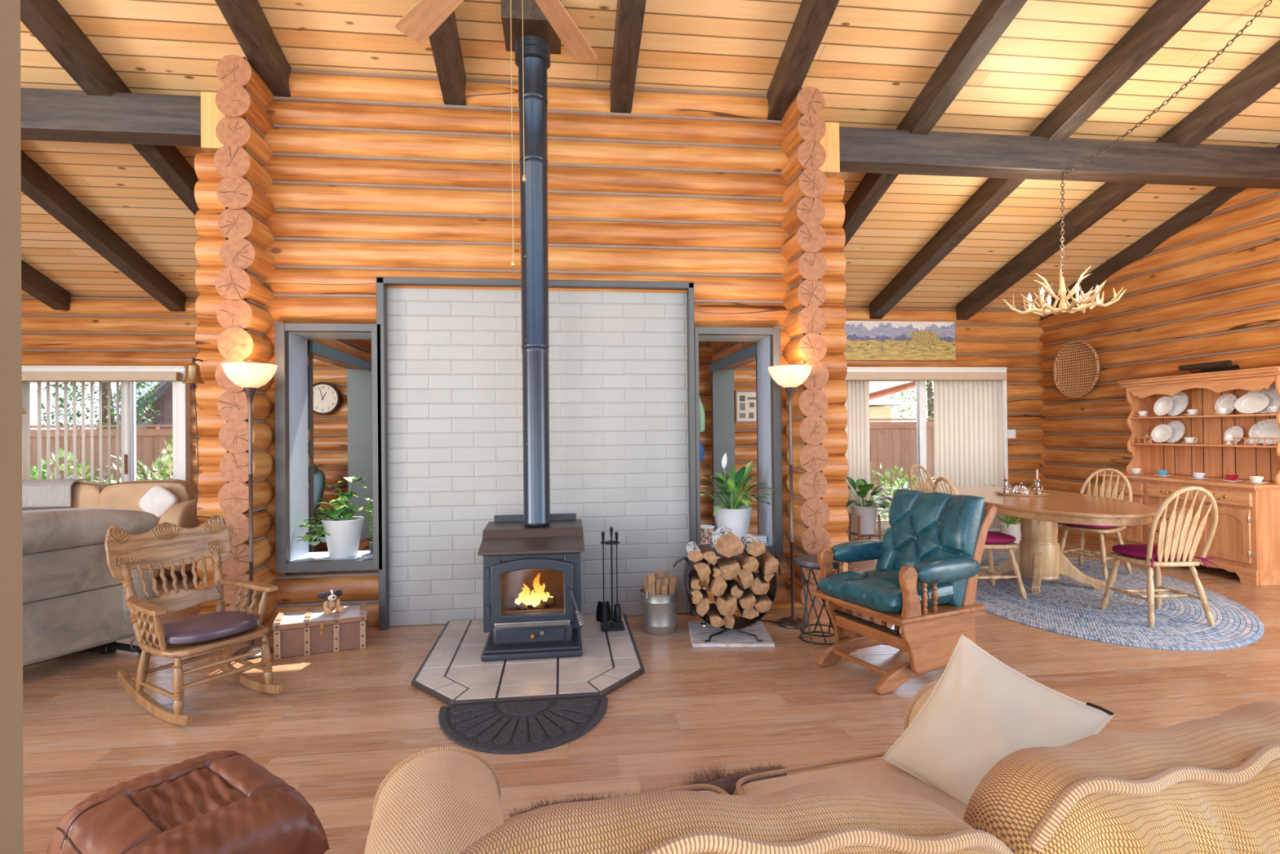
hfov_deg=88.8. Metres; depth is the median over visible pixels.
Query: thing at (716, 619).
firewood
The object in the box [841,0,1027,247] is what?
ceiling beam
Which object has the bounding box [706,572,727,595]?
firewood
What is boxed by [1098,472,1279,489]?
countertop
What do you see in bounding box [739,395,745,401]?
photograph
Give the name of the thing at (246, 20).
ceiling beam
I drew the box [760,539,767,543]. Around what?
box
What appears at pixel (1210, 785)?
cushion
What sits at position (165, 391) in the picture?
house
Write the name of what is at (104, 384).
tree
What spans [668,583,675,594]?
stick
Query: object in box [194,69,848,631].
wall partition
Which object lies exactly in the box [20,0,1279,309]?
ceiling
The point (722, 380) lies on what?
window
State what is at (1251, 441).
teacup
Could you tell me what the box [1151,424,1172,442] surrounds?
plate
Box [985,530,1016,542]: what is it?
seat cushion
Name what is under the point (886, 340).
painting
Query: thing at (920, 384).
door
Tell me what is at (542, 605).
firewood
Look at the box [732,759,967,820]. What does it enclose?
seat cushion
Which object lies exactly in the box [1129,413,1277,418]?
shelf
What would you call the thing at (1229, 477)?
teacup
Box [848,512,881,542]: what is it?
plant stand
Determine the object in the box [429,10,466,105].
ceiling beam
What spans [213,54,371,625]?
wall
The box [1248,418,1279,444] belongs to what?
platter
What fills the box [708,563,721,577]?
firewood
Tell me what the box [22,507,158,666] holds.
sofa
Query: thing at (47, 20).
ceiling beam
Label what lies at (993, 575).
dining chair
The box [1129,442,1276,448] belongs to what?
shelf
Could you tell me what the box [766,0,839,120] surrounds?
ceiling beam
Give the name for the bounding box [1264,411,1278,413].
saucer
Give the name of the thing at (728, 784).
fur throw
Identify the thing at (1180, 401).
plate
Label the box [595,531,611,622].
shovel
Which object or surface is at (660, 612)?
bucket
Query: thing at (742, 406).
photograph
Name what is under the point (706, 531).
planter
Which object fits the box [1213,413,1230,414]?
saucer
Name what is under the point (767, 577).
firewood
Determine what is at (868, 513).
potted plant
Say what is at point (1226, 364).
picture light
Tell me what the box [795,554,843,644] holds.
side table
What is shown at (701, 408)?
hanging cloth
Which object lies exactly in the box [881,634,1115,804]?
throw pillow
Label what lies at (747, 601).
firewood
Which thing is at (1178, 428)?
plate
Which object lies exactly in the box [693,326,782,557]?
window
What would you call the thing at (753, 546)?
firewood
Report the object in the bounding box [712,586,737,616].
firewood
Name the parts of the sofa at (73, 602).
armrest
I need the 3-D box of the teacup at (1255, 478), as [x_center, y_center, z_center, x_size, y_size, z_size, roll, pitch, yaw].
[5.167,0.442,5.470,0.087,0.055,0.090,-1,-1,36]
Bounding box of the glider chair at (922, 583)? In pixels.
[812,488,996,694]
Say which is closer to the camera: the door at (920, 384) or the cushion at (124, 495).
the cushion at (124, 495)
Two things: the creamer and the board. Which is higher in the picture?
the creamer
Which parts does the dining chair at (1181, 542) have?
leg, leg, seat, leg, leg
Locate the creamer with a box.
[1223,434,1235,444]
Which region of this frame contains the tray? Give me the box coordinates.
[994,491,1049,496]
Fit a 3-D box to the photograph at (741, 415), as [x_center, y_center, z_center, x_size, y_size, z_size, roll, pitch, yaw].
[1.251,-0.139,7.975,0.080,0.060,0.003,-1,0,-7]
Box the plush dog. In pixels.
[317,589,343,615]
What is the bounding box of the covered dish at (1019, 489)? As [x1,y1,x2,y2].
[1013,482,1029,494]
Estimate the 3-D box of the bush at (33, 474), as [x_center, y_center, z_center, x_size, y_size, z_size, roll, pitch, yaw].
[-8.220,0.940,9.333,2.238,1.297,1.193,-1,0,-7]
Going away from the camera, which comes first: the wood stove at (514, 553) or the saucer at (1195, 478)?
the wood stove at (514, 553)
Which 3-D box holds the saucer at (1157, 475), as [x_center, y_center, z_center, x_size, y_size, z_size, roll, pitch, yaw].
[5.080,0.475,6.350,0.142,0.017,0.142,-1,0,-7]
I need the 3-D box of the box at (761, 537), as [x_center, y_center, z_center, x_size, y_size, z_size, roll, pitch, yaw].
[0.890,0.830,4.899,0.106,0.026,0.071,-1,0,-4]
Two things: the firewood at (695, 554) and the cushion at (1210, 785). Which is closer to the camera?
the cushion at (1210, 785)
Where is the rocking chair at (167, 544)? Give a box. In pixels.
[104,515,283,725]
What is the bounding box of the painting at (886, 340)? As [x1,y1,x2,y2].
[843,320,955,360]
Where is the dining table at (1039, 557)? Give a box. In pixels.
[950,486,1156,594]
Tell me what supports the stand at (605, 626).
on the hearth pad
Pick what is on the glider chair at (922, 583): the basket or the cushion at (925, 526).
the cushion at (925, 526)
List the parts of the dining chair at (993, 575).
leg, seat, leg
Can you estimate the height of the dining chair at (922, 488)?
0.927 m
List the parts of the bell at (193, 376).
pull cord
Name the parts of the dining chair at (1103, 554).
leg, leg, seat, leg, leg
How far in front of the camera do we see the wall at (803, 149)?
4.55 m
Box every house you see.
[30,382,173,429]
[869,396,912,422]
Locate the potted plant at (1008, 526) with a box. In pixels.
[982,480,1035,543]
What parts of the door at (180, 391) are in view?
fixed panel, handle, sliding panel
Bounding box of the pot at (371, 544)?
[368,542,373,553]
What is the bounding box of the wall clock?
[313,382,340,414]
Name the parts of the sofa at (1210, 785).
arm, arm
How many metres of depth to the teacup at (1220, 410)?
5.92 m
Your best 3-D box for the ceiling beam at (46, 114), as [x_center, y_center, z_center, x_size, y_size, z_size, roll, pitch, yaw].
[-5.298,-2.097,4.267,4.645,0.270,0.200,-1,0,-7]
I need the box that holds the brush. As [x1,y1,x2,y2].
[613,531,622,622]
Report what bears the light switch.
attached to the wall at (95, 331)
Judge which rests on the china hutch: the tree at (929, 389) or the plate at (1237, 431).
the plate at (1237, 431)
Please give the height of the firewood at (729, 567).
0.105 m
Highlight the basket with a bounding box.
[1053,340,1099,398]
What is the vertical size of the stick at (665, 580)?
0.332 m
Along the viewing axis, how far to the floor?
3.11 m
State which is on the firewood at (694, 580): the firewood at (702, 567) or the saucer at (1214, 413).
the firewood at (702, 567)
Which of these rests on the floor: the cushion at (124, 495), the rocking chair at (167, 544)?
the rocking chair at (167, 544)
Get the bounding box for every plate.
[1153,396,1173,415]
[1165,420,1185,442]
[1166,391,1187,415]
[1214,393,1237,413]
[1223,426,1243,444]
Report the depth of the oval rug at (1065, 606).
4.61 m
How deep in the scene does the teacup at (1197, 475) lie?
5.94 m
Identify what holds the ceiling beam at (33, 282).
attached to the ceiling
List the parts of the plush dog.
arm, leg, arm, leg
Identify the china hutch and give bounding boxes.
[1098,366,1279,586]
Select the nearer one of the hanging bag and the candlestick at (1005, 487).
the candlestick at (1005, 487)
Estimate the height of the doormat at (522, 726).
0.013 m
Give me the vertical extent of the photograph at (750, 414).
0.070 m
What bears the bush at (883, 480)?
on the ground
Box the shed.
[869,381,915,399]
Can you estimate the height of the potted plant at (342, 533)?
0.544 m
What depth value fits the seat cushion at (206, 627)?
3.17 m
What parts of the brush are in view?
handle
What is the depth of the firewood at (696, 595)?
4.03 m
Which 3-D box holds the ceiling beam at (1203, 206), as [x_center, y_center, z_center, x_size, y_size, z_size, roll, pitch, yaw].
[5.772,-2.761,4.320,0.154,2.689,8.460,-1,0,-7]
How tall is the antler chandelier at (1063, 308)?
1.858 m
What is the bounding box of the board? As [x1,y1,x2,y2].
[688,621,774,647]
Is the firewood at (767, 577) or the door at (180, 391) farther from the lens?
the door at (180, 391)
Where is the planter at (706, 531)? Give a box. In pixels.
[700,524,715,545]
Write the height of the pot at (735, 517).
0.272 m
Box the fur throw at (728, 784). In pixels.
[506,757,786,817]
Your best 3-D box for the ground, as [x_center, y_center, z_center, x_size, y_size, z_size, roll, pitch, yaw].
[-0.541,1.516,4.600,160.000,0.100,160.000,-1,0,-7]
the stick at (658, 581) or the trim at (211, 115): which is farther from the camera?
the trim at (211, 115)
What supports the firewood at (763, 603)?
on the firewood at (753, 612)
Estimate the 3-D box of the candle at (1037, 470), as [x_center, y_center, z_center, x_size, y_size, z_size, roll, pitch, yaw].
[3.425,0.415,5.635,0.019,0.114,0.018,-1,0,-7]
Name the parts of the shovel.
handle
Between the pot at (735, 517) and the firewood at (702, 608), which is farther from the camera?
the pot at (735, 517)
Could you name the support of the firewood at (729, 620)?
in the rack
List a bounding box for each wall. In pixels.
[0,0,23,853]
[21,296,1045,551]
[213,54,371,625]
[369,341,714,540]
[386,288,689,626]
[710,86,830,610]
[1037,187,1279,540]
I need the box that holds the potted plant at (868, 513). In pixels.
[844,476,893,534]
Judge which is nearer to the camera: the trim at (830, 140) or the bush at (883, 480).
the trim at (830, 140)
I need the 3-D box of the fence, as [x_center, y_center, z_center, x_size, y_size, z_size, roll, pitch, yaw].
[-2.126,0.720,10.978,22.600,1.618,0.190,-1,0,-7]
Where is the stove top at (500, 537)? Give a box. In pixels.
[477,519,584,555]
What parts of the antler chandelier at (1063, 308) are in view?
bulb, chain, bulb, swag chain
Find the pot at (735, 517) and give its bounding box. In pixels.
[713,505,752,540]
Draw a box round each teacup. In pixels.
[1130,468,1141,473]
[1137,410,1147,415]
[1156,470,1168,475]
[1183,437,1197,442]
[1186,408,1197,413]
[1191,472,1205,478]
[1217,408,1227,413]
[1224,474,1239,480]
[1246,439,1258,443]
[1248,475,1263,482]
[1267,405,1279,411]
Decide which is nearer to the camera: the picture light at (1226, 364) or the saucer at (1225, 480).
the saucer at (1225, 480)
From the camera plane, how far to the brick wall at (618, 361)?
4.59 m
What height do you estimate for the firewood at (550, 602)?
0.061 m
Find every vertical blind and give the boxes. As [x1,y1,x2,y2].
[22,371,181,485]
[844,372,1006,533]
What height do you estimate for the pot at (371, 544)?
0.070 m
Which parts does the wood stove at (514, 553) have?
plate, door, ash drawer, door handle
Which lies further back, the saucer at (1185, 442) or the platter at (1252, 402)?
the saucer at (1185, 442)
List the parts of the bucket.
bail handle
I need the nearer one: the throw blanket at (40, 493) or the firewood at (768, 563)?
the firewood at (768, 563)
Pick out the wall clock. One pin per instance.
(326, 397)
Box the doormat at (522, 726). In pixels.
[438,696,608,754]
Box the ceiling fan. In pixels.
[395,0,597,266]
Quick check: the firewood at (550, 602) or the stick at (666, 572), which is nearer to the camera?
the firewood at (550, 602)
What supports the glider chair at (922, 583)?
on the floor
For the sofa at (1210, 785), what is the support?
on the floor
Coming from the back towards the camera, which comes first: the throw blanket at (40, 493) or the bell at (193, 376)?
the throw blanket at (40, 493)
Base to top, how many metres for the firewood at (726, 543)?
0.156 m
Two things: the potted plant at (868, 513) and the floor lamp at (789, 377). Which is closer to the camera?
the floor lamp at (789, 377)
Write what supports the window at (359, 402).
in the wall at (242, 99)
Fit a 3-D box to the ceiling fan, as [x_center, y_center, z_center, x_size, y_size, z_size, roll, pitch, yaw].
[-0.516,-1.864,2.536,1.740,2.490,1.651,-1,0,-7]
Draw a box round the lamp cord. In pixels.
[732,614,777,622]
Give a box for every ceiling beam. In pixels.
[20,0,199,215]
[20,87,200,146]
[21,150,185,311]
[21,259,70,310]
[214,0,291,97]
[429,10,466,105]
[609,0,646,113]
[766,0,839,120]
[839,126,1279,189]
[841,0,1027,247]
[869,0,1210,319]
[955,40,1279,319]
[1040,144,1279,320]
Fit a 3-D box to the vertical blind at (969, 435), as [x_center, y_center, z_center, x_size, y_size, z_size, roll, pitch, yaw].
[3.379,0.309,8.079,2.482,1.962,0.109,-1,0,-7]
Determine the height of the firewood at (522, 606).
0.061 m
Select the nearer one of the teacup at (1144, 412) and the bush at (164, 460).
the teacup at (1144, 412)
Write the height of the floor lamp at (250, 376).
1.746 m
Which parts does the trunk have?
lid, handle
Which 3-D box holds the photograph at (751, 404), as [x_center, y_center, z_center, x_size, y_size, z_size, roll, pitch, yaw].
[1.369,-0.270,7.990,0.060,0.060,0.003,-1,0,-7]
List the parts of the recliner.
backrest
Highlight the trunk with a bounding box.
[272,603,370,659]
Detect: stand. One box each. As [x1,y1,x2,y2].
[600,526,624,631]
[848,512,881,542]
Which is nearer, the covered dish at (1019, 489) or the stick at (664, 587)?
the stick at (664, 587)
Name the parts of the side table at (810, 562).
leg, leg, leg, leg, leg, leg, leg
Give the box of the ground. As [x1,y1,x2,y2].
[875,507,889,519]
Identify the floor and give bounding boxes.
[22,530,1279,853]
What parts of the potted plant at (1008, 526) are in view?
pot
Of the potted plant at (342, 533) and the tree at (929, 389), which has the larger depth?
the tree at (929, 389)
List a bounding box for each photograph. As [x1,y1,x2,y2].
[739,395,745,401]
[739,403,745,410]
[739,413,746,417]
[747,396,755,399]
[748,412,753,418]
[749,402,754,407]
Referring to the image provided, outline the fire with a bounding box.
[515,573,553,607]
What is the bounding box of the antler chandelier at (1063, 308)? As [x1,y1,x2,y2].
[1003,0,1271,316]
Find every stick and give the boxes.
[644,577,648,594]
[648,573,655,595]
[655,571,662,595]
[656,577,660,595]
[661,583,667,595]
[663,577,668,594]
[664,570,669,583]
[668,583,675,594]
[670,576,676,591]
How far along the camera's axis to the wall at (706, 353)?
7.19 m
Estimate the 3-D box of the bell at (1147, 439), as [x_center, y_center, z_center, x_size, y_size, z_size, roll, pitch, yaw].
[5.231,0.123,6.739,0.076,0.088,0.076,-1,0,-7]
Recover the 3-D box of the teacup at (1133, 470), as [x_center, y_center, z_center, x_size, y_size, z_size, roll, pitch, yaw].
[5.062,0.452,6.666,0.092,0.055,0.094,-1,-1,36]
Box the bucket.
[638,577,679,635]
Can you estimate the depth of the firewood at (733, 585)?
4.07 m
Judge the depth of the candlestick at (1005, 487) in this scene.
5.75 m
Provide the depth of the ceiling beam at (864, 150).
5.23 m
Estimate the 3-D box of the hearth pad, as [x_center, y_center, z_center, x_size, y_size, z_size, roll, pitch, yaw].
[-0.632,1.336,3.881,1.230,0.031,1.401,-1,0,-7]
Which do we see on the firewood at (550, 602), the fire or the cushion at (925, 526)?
the fire
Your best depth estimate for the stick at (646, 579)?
4.33 m
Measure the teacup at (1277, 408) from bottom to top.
0.055 m
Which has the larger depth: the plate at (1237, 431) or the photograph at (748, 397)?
the photograph at (748, 397)
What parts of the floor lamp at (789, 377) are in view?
lamp shade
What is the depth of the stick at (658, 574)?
4.35 m
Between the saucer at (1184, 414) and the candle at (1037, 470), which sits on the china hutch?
the saucer at (1184, 414)
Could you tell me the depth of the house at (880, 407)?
19.65 m
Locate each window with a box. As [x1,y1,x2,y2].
[274,322,382,573]
[305,339,373,573]
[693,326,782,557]
[708,342,759,535]
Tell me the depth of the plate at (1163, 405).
6.59 m
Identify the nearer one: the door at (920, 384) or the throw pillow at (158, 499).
the throw pillow at (158, 499)
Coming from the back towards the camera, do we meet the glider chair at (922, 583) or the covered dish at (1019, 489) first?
the covered dish at (1019, 489)
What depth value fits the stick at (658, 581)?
4.30 m
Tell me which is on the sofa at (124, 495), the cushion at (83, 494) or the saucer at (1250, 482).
the cushion at (83, 494)
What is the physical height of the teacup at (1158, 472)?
0.055 m
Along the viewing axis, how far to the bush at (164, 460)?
9.05 m
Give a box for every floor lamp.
[221,362,277,659]
[767,364,812,628]
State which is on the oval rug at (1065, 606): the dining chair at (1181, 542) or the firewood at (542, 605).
the dining chair at (1181, 542)
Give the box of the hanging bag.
[699,439,703,462]
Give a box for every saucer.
[1127,472,1144,475]
[1153,474,1172,476]
[1180,441,1198,444]
[1183,413,1199,415]
[1190,477,1209,479]
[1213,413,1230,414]
[1221,479,1243,482]
[1247,480,1267,484]
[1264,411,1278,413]
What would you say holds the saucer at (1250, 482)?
on the china hutch
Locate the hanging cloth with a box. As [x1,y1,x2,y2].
[699,398,704,432]
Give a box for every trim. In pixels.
[200,91,225,152]
[376,276,697,630]
[818,121,839,177]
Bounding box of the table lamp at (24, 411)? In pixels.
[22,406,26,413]
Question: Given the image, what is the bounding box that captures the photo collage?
[734,390,756,422]
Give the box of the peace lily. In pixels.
[700,453,784,540]
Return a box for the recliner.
[313,463,325,551]
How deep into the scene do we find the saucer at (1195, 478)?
5.94 m
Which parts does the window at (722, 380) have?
trim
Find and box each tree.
[36,382,162,429]
[883,381,933,422]
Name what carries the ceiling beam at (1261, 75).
attached to the ceiling
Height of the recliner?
1.044 m
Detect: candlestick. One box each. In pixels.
[1000,478,1011,493]
[1032,479,1043,494]
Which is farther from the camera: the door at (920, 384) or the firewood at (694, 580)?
the door at (920, 384)
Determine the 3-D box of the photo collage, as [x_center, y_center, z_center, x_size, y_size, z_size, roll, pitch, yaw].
[1.429,-0.250,7.995,0.540,0.400,0.030,-1,0,-7]
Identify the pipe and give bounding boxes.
[501,0,560,525]
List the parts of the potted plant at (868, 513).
pot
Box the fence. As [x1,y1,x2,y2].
[30,417,934,507]
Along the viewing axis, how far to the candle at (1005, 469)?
5.76 m
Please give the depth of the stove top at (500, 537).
3.96 m
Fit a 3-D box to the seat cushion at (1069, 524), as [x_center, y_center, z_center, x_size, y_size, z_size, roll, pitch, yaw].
[4.083,0.881,5.894,0.467,0.093,0.454,0,0,-30]
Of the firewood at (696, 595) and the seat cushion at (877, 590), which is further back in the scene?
the firewood at (696, 595)
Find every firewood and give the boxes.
[510,595,555,606]
[515,602,528,610]
[536,596,549,609]
[685,541,702,562]
[688,568,701,590]
[688,580,702,604]
[692,558,711,581]
[695,586,709,616]
[698,542,717,565]
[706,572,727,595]
[707,602,724,627]
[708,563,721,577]
[711,525,744,557]
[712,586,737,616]
[715,555,740,579]
[721,614,734,628]
[725,578,743,598]
[735,548,759,571]
[736,559,753,589]
[736,599,759,619]
[737,585,755,609]
[741,533,765,556]
[750,571,769,595]
[751,589,772,613]
[757,549,778,573]
[757,565,774,582]
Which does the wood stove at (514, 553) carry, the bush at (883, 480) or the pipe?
the pipe
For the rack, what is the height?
0.479 m
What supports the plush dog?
on the trunk
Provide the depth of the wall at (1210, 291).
6.75 m
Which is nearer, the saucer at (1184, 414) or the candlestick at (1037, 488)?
the candlestick at (1037, 488)
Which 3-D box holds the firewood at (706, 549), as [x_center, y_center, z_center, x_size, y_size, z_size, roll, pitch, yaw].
[0.432,0.816,4.207,0.099,0.089,0.325,-1,0,1]
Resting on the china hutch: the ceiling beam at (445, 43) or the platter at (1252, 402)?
the platter at (1252, 402)
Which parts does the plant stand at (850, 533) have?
leg, leg, leg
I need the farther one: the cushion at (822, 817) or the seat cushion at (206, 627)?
the seat cushion at (206, 627)
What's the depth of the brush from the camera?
4.26 m
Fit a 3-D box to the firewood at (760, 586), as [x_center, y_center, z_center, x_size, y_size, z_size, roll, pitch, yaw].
[0.749,0.986,4.202,0.114,0.110,0.320,-1,0,1]
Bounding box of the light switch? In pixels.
[1007,429,1015,438]
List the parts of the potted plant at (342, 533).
stem, pot, stem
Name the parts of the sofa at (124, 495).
frame, armrest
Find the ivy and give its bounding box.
[363,497,373,553]
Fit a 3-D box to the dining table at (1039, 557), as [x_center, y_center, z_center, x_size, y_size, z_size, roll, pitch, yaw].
[3.346,0.952,5.477,1.100,0.718,2.240,-1,0,6]
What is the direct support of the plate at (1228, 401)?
on the china hutch
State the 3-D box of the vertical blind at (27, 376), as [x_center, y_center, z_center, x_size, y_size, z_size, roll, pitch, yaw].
[-5.925,0.398,6.968,1.900,1.962,0.134,-1,0,-7]
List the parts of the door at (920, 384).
fixed panel, sliding panel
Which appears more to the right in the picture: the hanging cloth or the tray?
the tray
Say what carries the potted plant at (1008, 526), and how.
on the floor
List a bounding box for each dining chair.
[909,464,933,491]
[933,476,1026,599]
[1058,467,1132,579]
[1100,485,1217,627]
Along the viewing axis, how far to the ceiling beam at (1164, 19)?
5.00 m
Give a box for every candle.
[1004,467,1006,479]
[1035,468,1038,479]
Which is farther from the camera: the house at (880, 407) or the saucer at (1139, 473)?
the house at (880, 407)
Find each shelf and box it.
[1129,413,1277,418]
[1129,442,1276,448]
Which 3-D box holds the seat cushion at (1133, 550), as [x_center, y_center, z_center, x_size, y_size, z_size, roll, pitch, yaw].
[3.518,0.876,4.457,0.454,0.093,0.467,-1,0,-2]
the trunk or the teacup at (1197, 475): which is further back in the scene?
the teacup at (1197, 475)
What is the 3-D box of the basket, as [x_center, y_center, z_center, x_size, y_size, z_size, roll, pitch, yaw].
[5.250,-0.691,7.856,0.072,0.698,0.698,-1,0,-7]
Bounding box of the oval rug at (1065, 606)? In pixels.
[975,551,1264,650]
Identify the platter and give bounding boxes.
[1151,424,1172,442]
[1235,392,1269,413]
[1246,382,1279,413]
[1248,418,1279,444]
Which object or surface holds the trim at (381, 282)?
attached to the brick wall at (618, 361)
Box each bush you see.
[30,448,137,484]
[94,431,173,484]
[870,462,934,519]
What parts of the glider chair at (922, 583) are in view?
arm, swing arm, panel, cross rail, rail, rail, arm, panel, post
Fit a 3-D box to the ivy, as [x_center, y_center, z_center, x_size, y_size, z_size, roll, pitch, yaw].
[-1.886,0.696,4.668,0.144,0.400,0.112,-1,0,-7]
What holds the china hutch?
on the floor
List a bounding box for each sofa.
[22,479,200,577]
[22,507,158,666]
[364,679,1279,853]
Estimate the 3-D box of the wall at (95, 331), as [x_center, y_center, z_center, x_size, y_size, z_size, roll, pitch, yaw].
[-1.334,-0.022,7.796,13.625,2.900,0.217,-1,0,-7]
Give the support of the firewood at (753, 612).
in the rack
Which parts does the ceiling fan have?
blade, pull chain, pull chain, blade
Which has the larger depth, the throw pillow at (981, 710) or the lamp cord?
the lamp cord
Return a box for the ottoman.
[45,750,329,853]
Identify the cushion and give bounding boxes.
[22,481,107,510]
[98,479,198,511]
[129,610,258,649]
[457,781,999,853]
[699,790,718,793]
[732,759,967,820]
[817,568,953,613]
[875,488,985,606]
[963,701,1279,853]
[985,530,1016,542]
[1063,523,1133,530]
[1111,544,1218,568]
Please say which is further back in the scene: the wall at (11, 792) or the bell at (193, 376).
the bell at (193, 376)
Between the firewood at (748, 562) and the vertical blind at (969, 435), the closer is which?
the firewood at (748, 562)
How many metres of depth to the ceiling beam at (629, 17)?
4.24 m
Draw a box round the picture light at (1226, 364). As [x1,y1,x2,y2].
[1177,360,1239,373]
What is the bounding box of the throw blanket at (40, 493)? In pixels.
[22,478,87,511]
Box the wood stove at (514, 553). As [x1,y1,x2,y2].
[477,513,584,661]
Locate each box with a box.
[755,534,766,540]
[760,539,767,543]
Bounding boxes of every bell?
[182,357,204,515]
[1142,434,1150,443]
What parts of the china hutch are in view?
drawer, door, door panel, panel, gallery rail, drawer, drawer, cornice, panel, door panel, door, drawer, gallery rail, panel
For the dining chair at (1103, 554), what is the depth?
5.92 m
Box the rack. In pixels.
[672,556,781,642]
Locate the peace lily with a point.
(734, 515)
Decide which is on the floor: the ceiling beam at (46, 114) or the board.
the board
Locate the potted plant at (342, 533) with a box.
[296,476,371,558]
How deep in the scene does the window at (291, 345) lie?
4.40 m
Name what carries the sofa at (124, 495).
on the floor
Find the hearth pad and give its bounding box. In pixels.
[411,613,644,706]
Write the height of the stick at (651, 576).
0.366 m
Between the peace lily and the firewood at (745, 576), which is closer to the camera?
the firewood at (745, 576)
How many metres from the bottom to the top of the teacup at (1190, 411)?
0.055 m
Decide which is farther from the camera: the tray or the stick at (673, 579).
the tray
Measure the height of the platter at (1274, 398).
0.260 m
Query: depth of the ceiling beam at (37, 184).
5.90 m
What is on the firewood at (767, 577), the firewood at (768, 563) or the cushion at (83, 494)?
the firewood at (768, 563)
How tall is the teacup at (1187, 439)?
0.055 m
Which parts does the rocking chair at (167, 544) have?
post, leg, armrest, arm post, crest rail, leg, rail, seat, post, leg, armrest, arm post, leg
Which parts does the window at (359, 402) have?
trim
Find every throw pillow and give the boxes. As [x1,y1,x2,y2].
[138,485,178,518]
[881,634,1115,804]
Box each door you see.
[22,365,191,482]
[846,366,1008,535]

